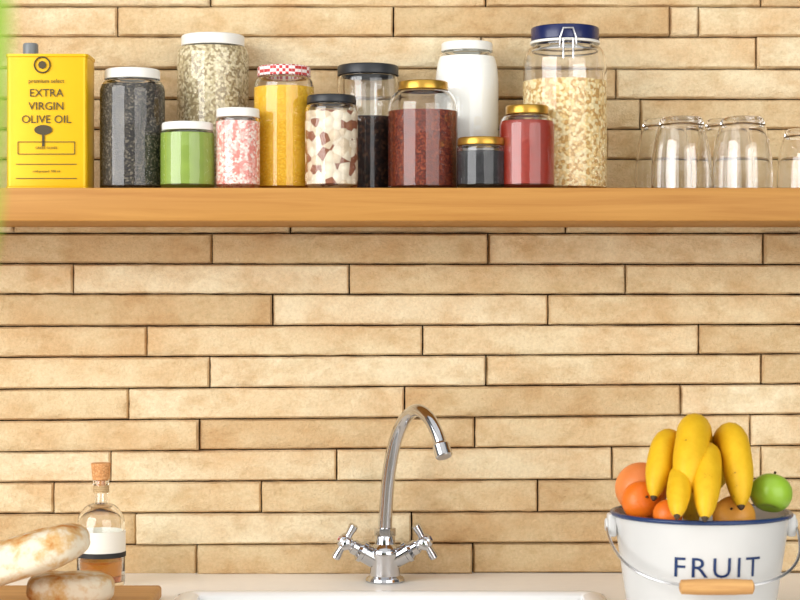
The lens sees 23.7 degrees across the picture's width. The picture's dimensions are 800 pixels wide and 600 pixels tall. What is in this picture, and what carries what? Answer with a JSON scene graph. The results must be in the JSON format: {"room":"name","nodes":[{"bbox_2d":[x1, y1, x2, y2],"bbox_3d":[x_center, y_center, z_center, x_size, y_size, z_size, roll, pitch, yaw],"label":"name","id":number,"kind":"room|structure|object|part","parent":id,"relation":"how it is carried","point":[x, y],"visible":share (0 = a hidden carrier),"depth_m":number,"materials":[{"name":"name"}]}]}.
{"room":"kitchen","nodes":[
{"label":"kitchen","id":0,"kind":"room"},
{"bbox_2d":[0,0,799,573],"bbox_3d":[0.002,-0.024,2.539,1.973,0.923,0.122,0,0,0],"label":"wall","id":1,"kind":"structure","parent":0,"point":[244,391],"depth_m":2.48,"materials":[{"name":"stone"}]},
{"bbox_2d":[0,188,799,227],"bbox_3d":[0.000,-0.115,2.395,1.470,0.040,0.210,0,0,0],"label":"wooden shelf","id":2,"kind":"object","parent":1,"relation":"attached to","point":[19,207],"visible":1,"depth_m":2.29,"materials":[{"name":"brown wood"}]},
{"bbox_2d":[6,43,94,187],"bbox_3d":[-0.431,-0.226,2.349,0.101,0.182,0.063,0,0,0],"label":"tin","id":3,"kind":"object","parent":2,"relation":"on","point":[50,100],"visible":0.98,"depth_m":2.32,"materials":[{"name":"metal"}]},
{"bbox_2d":[100,67,164,187],"bbox_3d":[-0.332,-0.210,2.365,0.081,0.151,0.081,0,0,0],"label":"jar","id":4,"kind":"object","parent":2,"relation":"on","point":[132,99],"visible":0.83,"depth_m":2.33,"materials":[{"name":"clear glass"}]},
{"bbox_3d":[-0.332,-0.279,2.365,0.070,0.012,0.070,0,0,0],"label":"lid","id":5,"kind":"part","parent":4,"relation":"part of","materials":[{"name":"white plastic"}]},
{"bbox_2d":[160,121,214,187],"bbox_3d":[-0.260,-0.176,2.332,0.066,0.082,0.066,0,0,0],"label":"jar","id":6,"kind":"object","parent":2,"relation":"on","point":[187,148],"visible":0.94,"depth_m":2.30,"materials":[{"name":"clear glass"}]},
{"bbox_3d":[-0.260,-0.212,2.332,0.064,0.010,0.064,0,0,0],"label":"lid","id":7,"kind":"part","parent":6,"relation":"part of","materials":[{"name":"white plastic"}]},
{"bbox_2d":[177,32,248,187],"bbox_3d":[-0.240,-0.237,2.442,0.092,0.204,0.092,0,0,0],"label":"jar","id":8,"kind":"object","parent":2,"relation":"on","point":[212,67],"visible":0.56,"depth_m":2.40,"materials":[{"name":"clear glass"}]},
{"bbox_3d":[-0.240,-0.331,2.442,0.082,0.014,0.082,0,0,0],"label":"lid","id":9,"kind":"part","parent":8,"relation":"part of","materials":[{"name":"white plastic"}]},
{"bbox_2d":[216,107,259,187],"bbox_3d":[-0.198,-0.184,2.328,0.054,0.098,0.054,0,0,0],"label":"jar","id":10,"kind":"object","parent":2,"relation":"on","point":[237,128],"visible":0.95,"depth_m":2.31,"materials":[{"name":"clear glass"}]},
{"bbox_3d":[-0.198,-0.228,2.328,0.054,0.011,0.054,0,0,0],"label":"lid","id":11,"kind":"part","parent":10,"relation":"part of","materials":[{"name":"white plastic"}]},
{"bbox_2d":[254,64,313,187],"bbox_3d":[-0.145,-0.213,2.375,0.075,0.156,0.075,0,0,0],"label":"jar","id":12,"kind":"object","parent":2,"relation":"on","point":[281,91],"visible":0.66,"depth_m":2.34,"materials":[{"name":"clear glass"}]},
{"bbox_3d":[-0.145,-0.284,2.375,0.067,0.012,0.067,0,0,0],"label":"lid","id":13,"kind":"part","parent":12,"relation":"part of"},
{"bbox_2d":[305,94,357,187],"bbox_3d":[-0.084,-0.192,2.330,0.065,0.114,0.065,0,0,0],"label":"jar","id":14,"kind":"object","parent":2,"relation":"on","point":[331,120],"visible":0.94,"depth_m":2.30,"materials":[{"name":"clear glass"}]},
{"bbox_3d":[-0.084,-0.245,2.330,0.061,0.010,0.061,0,0,0],"label":"lid","id":15,"kind":"part","parent":14,"relation":"part of","materials":[{"name":"black plastic"}]},
{"bbox_2d":[337,62,398,187],"bbox_3d":[-0.041,-0.217,2.438,0.079,0.164,0.079,0,0,0],"label":"jar","id":16,"kind":"object","parent":2,"relation":"on","point":[373,85],"visible":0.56,"depth_m":2.40,"materials":[{"name":"clear glass"}]},
{"bbox_3d":[-0.041,-0.293,2.438,0.079,0.013,0.079,0,0,0],"label":"lid","id":17,"kind":"part","parent":16,"relation":"part of","materials":[{"name":"black plastic"}]},
{"bbox_2d":[388,79,457,187],"bbox_3d":[0.029,-0.203,2.370,0.087,0.136,0.087,0,0,0],"label":"jar","id":18,"kind":"object","parent":2,"relation":"on","point":[422,114],"visible":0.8,"depth_m":2.33,"materials":[{"name":"clear glass"}]},
{"bbox_3d":[0.029,-0.266,2.370,0.063,0.011,0.063,0,0,0],"label":"lid","id":19,"kind":"part","parent":18,"relation":"part of","materials":[{"name":"gold metal"}]},
{"bbox_2d":[436,40,497,137],"bbox_3d":[0.086,-0.232,2.442,0.081,0.194,0.081,0,0,0],"label":"jar","id":20,"kind":"object","parent":2,"relation":"on","point":[469,67],"visible":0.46,"depth_m":2.41,"materials":[{"name":"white glass"}]},
{"bbox_3d":[0.086,-0.324,2.442,0.067,0.012,0.067,0,0,0],"label":"lid","id":21,"kind":"part","parent":20,"relation":"part of","materials":[{"name":"white plastic"}]},
{"bbox_2d":[457,136,503,187],"bbox_3d":[0.100,-0.167,2.328,0.060,0.063,0.060,0,0,0],"label":"jar","id":22,"kind":"object","parent":2,"relation":"on","point":[480,159],"visible":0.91,"depth_m":2.30,"materials":[{"name":"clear glass"}]},
{"bbox_3d":[0.100,-0.193,2.328,0.060,0.010,0.060,0,0,0],"label":"lid","id":23,"kind":"part","parent":22,"relation":"part of","materials":[{"name":"gold metal"}]},
{"bbox_2d":[499,104,554,187],"bbox_3d":[0.155,-0.186,2.332,0.067,0.102,0.067,0,0,0],"label":"sauce jar","id":24,"kind":"object","parent":2,"relation":"on","point":[527,131],"visible":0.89,"depth_m":2.30,"materials":[{"name":"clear glass"}]},
{"bbox_3d":[0.155,-0.232,2.332,0.054,0.011,0.054,0,0,0],"label":"lid","id":25,"kind":"part","parent":24,"relation":"part of","materials":[{"name":"gold metal"}]},
{"bbox_2d":[523,23,606,187],"bbox_3d":[0.207,-0.238,2.395,0.106,0.207,0.106,0,0,0],"label":"jar","id":26,"kind":"object","parent":2,"relation":"on","point":[565,66],"visible":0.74,"depth_m":2.35,"materials":[{"name":"clear glass"}]},
{"bbox_3d":[0.207,-0.333,2.395,0.087,0.018,0.087,0,0,0],"label":"lid","id":27,"kind":"part","parent":26,"relation":"part of","materials":[{"name":"blue metal"}]},
{"bbox_2d":[635,118,660,187],"bbox_3d":[0.338,-0.183,2.438,0.075,0.097,0.075,0,0,0],"label":"drinking glass","id":28,"kind":"object","parent":2,"relation":"on","point":[646,141],"visible":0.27,"depth_m":2.42,"materials":[{"name":"clear glass"}]},
{"bbox_2d":[651,115,711,187],"bbox_3d":[0.347,-0.180,2.350,0.075,0.091,0.075,0,0,0],"label":"drinking glass","id":29,"kind":"object","parent":2,"relation":"on","point":[681,155],"visible":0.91,"depth_m":2.32,"materials":[{"name":"clear glass"}]},
{"bbox_2d":[705,118,721,160],"bbox_3d":[0.418,-0.183,2.438,0.075,0.097,0.075,0,0,0],"label":"drinking glass","id":30,"kind":"object","parent":2,"relation":"on","point":[712,125],"visible":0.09,"depth_m":2.42,"materials":[{"name":"clear glass"}]},
{"bbox_2d":[712,115,772,187],"bbox_3d":[0.423,-0.180,2.350,0.075,0.091,0.075,0,0,0],"label":"drinking glass","id":31,"kind":"object","parent":2,"relation":"on","point":[742,154],"visible":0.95,"depth_m":2.32,"materials":[{"name":"clear glass"}]},
{"bbox_2d":[776,128,799,187],"bbox_3d":[0.512,-0.175,2.400,0.074,0.081,0.074,0,0,0],"label":"drinking glass","id":32,"kind":"object","parent":2,"relation":"on","point":[788,164],"visible":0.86,"depth_m":2.38,"materials":[{"name":"clear glass"}]},
{"bbox_3d":[0.000,1.282,0.500,5.000,0.050,4.200,0,0,0],"label":"floor","id":33,"kind":"structure","parent":0,"visible":0},
{"bbox_2d":[0,0,9,183],"bbox_3d":[-0.170,0.507,0.466,0.391,1.500,0.320,0,0,-23],"label":"potted plant","id":34,"kind":"object","parent":33,"relation":"on","point":[4,4],"visible":1,"depth_m":0.50,"materials":[{"name":"green plant"}]},
{"bbox_3d":[0.000,0.827,2.170,1.365,0.860,0.655,0,0,0],"label":"base cabinet","id":35,"kind":"object","parent":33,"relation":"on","visible":0},
{"bbox_2d":[6,572,799,599],"bbox_3d":[0.000,0.377,2.170,1.365,0.040,0.660,0,0,0],"label":"countertop","id":36,"kind":"structure","parent":35,"relation":"on","point":[610,585],"depth_m":2.41,"materials":[{"name":"white stone"}]},
{"bbox_2d":[0,585,160,599],"bbox_3d":[-0.453,0.349,2.140,0.335,0.016,0.280,0,0,0],"label":"cutting board","id":37,"kind":"object","parent":36,"relation":"on","point":[7,592],"visible":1,"depth_m":2.22,"materials":[{"name":"brown wood"}]},
{"bbox_2d":[0,523,89,586],"bbox_3d":[-0.434,0.287,2.070,0.194,0.087,0.086,0,0,4],"label":"bread loaf","id":38,"kind":"object","parent":37,"relation":"on","point":[43,550],"visible":1,"depth_m":2.03,"materials":[{"name":"beige food"}]},
{"bbox_2d":[26,570,114,599],"bbox_3d":[-0.370,0.323,2.139,0.098,0.035,0.076,0,0,-6],"label":"bread loaf","id":39,"kind":"object","parent":37,"relation":"on","point":[77,584],"visible":0.89,"depth_m":2.11,"materials":[{"name":"beige food"}]},
{"bbox_2d":[77,462,125,584],"bbox_3d":[-0.374,0.280,2.380,0.062,0.153,0.062,0,0,0],"label":"oil bottle","id":40,"kind":"object","parent":36,"relation":"on","point":[104,521],"visible":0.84,"depth_m":2.36,"materials":[{"name":"clear glass"}]},
{"bbox_2d":[175,591,606,599],"bbox_3d":[-0.011,0.441,2.106,0.514,0.179,0.412,0,0,0],"label":"sink","id":41,"kind":"object","parent":36,"relation":"in","point":[191,595],"visible":1,"depth_m":2.29,"materials":[{"name":"ceramic"}]},
{"bbox_2d":[332,404,451,583],"bbox_3d":[-0.012,0.242,2.365,0.150,0.229,0.150,0,0,0],"label":"kitchen faucet","id":42,"kind":"object","parent":36,"relation":"on","point":[384,559],"visible":1,"depth_m":2.40,"materials":[{"name":"silver metal"}]},
{"bbox_3d":[-0.052,0.313,2.409,0.070,0.061,0.050,0,0,0],"label":"hot valve handle","id":43,"kind":"part","parent":42,"relation":"part of","materials":[{"name":"silver metal"}]},
{"bbox_3d":[0.015,0.212,2.361,0.085,0.167,0.126,0,0,0],"label":"spout","id":44,"kind":"part","parent":42,"relation":"part of","materials":[{"name":"silver metal"}]},
{"bbox_3d":[0.014,0.313,2.409,0.070,0.061,0.050,0,0,0],"label":"cold valve handle","id":45,"kind":"part","parent":42,"relation":"part of","materials":[{"name":"silver metal"}]},
{"bbox_2d":[605,502,799,599],"bbox_3d":[0.340,0.297,2.143,0.217,0.119,0.218,0,0,0],"label":"bucket","id":46,"kind":"object","parent":36,"relation":"on","point":[661,559],"visible":0.83,"depth_m":2.07,"materials":[{"name":"white metal"}]},
{"bbox_2d":[615,462,666,504],"bbox_3d":[0.276,0.216,2.180,0.060,0.060,0.060,0,0,24],"label":"orange","id":47,"kind":"object","parent":46,"relation":"in","point":[634,472],"visible":0.25,"depth_m":2.16,"materials":[{"name":"orange food"}]},
{"bbox_2d":[622,481,661,517],"bbox_3d":[0.270,0.224,2.125,0.045,0.046,0.044,0,0,14],"label":"orange","id":48,"kind":"object","parent":46,"relation":"in","point":[636,500],"visible":0.74,"depth_m":2.11,"materials":[{"name":"orange food"}]},
{"bbox_2d":[653,499,682,519],"bbox_3d":[0.293,0.234,2.084,0.033,0.032,0.032,0,0,15],"label":"orange","id":49,"kind":"object","parent":46,"relation":"in","point":[661,510],"visible":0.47,"depth_m":2.07,"materials":[{"name":"orange food"}]},
{"bbox_2d":[645,413,753,521],"bbox_3d":[0.330,0.196,2.117,0.119,0.138,0.184,0,0,0],"label":"banana bunch","id":50,"kind":"object","parent":46,"relation":"in","point":[694,464],"visible":1,"depth_m":2.08,"materials":[{"name":"yellow food"}]},
{"bbox_3d":[0.340,0.281,2.096,0.217,0.058,0.109,0,0,0],"label":"wire handle","id":51,"kind":"part","parent":46,"relation":"part of","materials":[{"name":"metal"}]},
{"bbox_2d":[712,496,755,520],"bbox_3d":[0.370,0.240,2.110,0.047,0.047,0.046,0,0,13],"label":"orange","id":52,"kind":"object","parent":46,"relation":"in","point":[725,510],"visible":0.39,"depth_m":2.09,"materials":[{"name":"orange food"}]},
{"bbox_2d":[750,471,792,512],"bbox_3d":[0.413,0.214,2.120,0.047,0.046,0.047,0,0,18],"label":"apple","id":53,"kind":"object","parent":46,"relation":"in","point":[772,493],"visible":0.96,"depth_m":2.10,"materials":[{"name":"green food"}]}
]}

